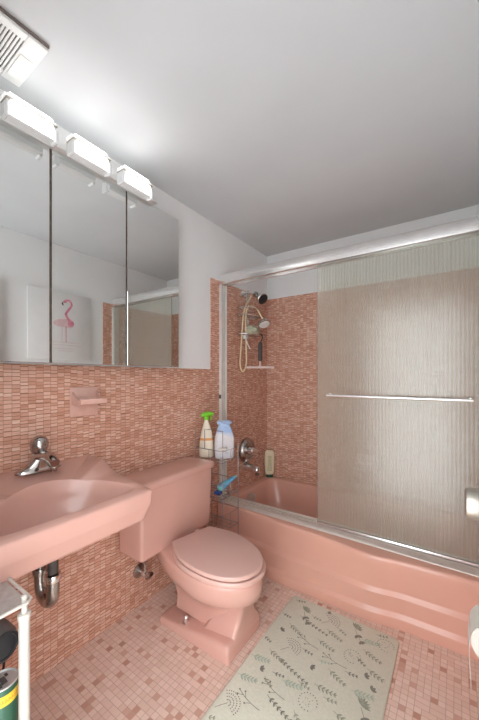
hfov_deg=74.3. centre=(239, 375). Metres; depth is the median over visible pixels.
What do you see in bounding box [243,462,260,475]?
tub spout
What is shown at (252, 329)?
sponge
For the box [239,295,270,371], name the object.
shower
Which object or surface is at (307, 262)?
shower door frame
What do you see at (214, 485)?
wire basket
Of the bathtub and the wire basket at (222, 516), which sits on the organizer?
the wire basket at (222, 516)
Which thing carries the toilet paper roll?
hanging from the paper holder
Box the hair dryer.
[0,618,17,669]
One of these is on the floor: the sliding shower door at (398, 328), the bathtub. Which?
the bathtub
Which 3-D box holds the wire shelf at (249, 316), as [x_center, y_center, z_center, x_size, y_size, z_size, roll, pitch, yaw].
[0.094,-0.493,2.626,0.140,0.014,0.283,0,0,34]
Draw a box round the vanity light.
[0,91,156,205]
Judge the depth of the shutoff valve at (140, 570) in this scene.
1.75 m
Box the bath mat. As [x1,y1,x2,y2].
[201,596,398,719]
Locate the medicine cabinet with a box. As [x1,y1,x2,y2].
[0,120,178,366]
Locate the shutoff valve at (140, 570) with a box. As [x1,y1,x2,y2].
[133,561,153,579]
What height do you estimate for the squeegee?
0.292 m
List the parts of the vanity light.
glass, lamp shade, lamp panel, glass, lamp shade, lamp panel, glass, lamp shade, lamp panel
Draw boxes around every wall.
[0,89,266,684]
[267,205,478,484]
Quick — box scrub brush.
[214,475,236,494]
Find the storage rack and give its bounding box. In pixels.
[0,577,32,719]
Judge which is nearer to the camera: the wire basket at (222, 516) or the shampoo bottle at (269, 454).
the wire basket at (222, 516)
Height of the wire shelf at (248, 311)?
0.014 m
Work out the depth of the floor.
1.37 m
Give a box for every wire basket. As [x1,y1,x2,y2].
[196,446,237,463]
[203,500,237,529]
[210,473,237,499]
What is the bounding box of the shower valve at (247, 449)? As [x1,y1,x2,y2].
[239,437,260,462]
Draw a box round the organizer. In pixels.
[195,428,238,534]
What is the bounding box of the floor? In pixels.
[30,576,478,719]
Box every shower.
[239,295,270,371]
[241,291,267,303]
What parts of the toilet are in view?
tank, tank lid, bowl, seat lid, seat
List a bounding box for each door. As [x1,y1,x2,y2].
[317,231,478,568]
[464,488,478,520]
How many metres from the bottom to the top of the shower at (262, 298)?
0.126 m
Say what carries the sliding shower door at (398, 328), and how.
attached to the shower door frame
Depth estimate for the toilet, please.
1.58 m
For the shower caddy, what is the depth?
2.64 m
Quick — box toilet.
[119,456,265,665]
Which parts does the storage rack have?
post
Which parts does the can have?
can lid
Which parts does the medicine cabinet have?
mirror door, mirror door, mirror door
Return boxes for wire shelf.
[236,313,260,319]
[236,333,260,337]
[237,306,259,312]
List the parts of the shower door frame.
header rail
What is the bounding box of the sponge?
[247,325,258,333]
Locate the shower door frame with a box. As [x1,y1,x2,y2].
[217,216,478,576]
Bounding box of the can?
[0,667,17,719]
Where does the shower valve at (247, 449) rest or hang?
attached to the wall at (150, 416)
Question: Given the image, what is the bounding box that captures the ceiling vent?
[0,6,48,86]
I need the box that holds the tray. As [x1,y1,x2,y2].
[76,395,106,405]
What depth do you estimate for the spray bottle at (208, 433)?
2.12 m
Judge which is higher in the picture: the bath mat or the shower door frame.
the shower door frame
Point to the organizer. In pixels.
(230, 458)
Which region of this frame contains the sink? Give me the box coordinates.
[0,435,151,607]
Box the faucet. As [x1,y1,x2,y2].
[15,435,60,475]
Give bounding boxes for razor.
[243,335,250,348]
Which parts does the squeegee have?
handle, blade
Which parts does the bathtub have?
overflow plate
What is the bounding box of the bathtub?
[216,476,478,660]
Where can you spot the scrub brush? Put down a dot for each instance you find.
(219, 491)
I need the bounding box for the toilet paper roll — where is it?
[468,605,478,681]
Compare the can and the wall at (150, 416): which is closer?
the can
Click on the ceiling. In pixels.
(286, 125)
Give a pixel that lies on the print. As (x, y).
(7, 699)
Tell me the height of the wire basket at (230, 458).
0.078 m
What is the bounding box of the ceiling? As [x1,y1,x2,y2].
[0,0,478,255]
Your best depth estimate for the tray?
1.48 m
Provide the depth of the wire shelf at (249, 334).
2.58 m
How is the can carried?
on the storage rack
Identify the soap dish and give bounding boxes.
[70,386,106,416]
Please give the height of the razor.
0.118 m
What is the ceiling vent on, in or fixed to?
in the ceiling
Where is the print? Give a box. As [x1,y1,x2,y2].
[0,689,17,705]
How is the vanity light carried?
attached to the wall at (150, 416)
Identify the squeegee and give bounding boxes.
[246,334,273,368]
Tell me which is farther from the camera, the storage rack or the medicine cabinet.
the medicine cabinet
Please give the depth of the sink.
1.17 m
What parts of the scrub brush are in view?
brush handle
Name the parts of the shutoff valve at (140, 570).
handle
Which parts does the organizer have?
post, post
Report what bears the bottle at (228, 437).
in the organizer
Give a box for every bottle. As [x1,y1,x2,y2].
[199,412,213,456]
[214,420,233,458]
[265,450,274,476]
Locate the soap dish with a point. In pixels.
(84, 401)
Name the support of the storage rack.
on the floor
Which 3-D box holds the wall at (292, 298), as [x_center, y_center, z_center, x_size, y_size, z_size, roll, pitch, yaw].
[0.956,0.083,2.591,1.840,2.435,0.127,0,0,35]
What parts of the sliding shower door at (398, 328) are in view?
hanger rail, rail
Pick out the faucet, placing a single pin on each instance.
(42, 462)
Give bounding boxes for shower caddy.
[236,291,260,337]

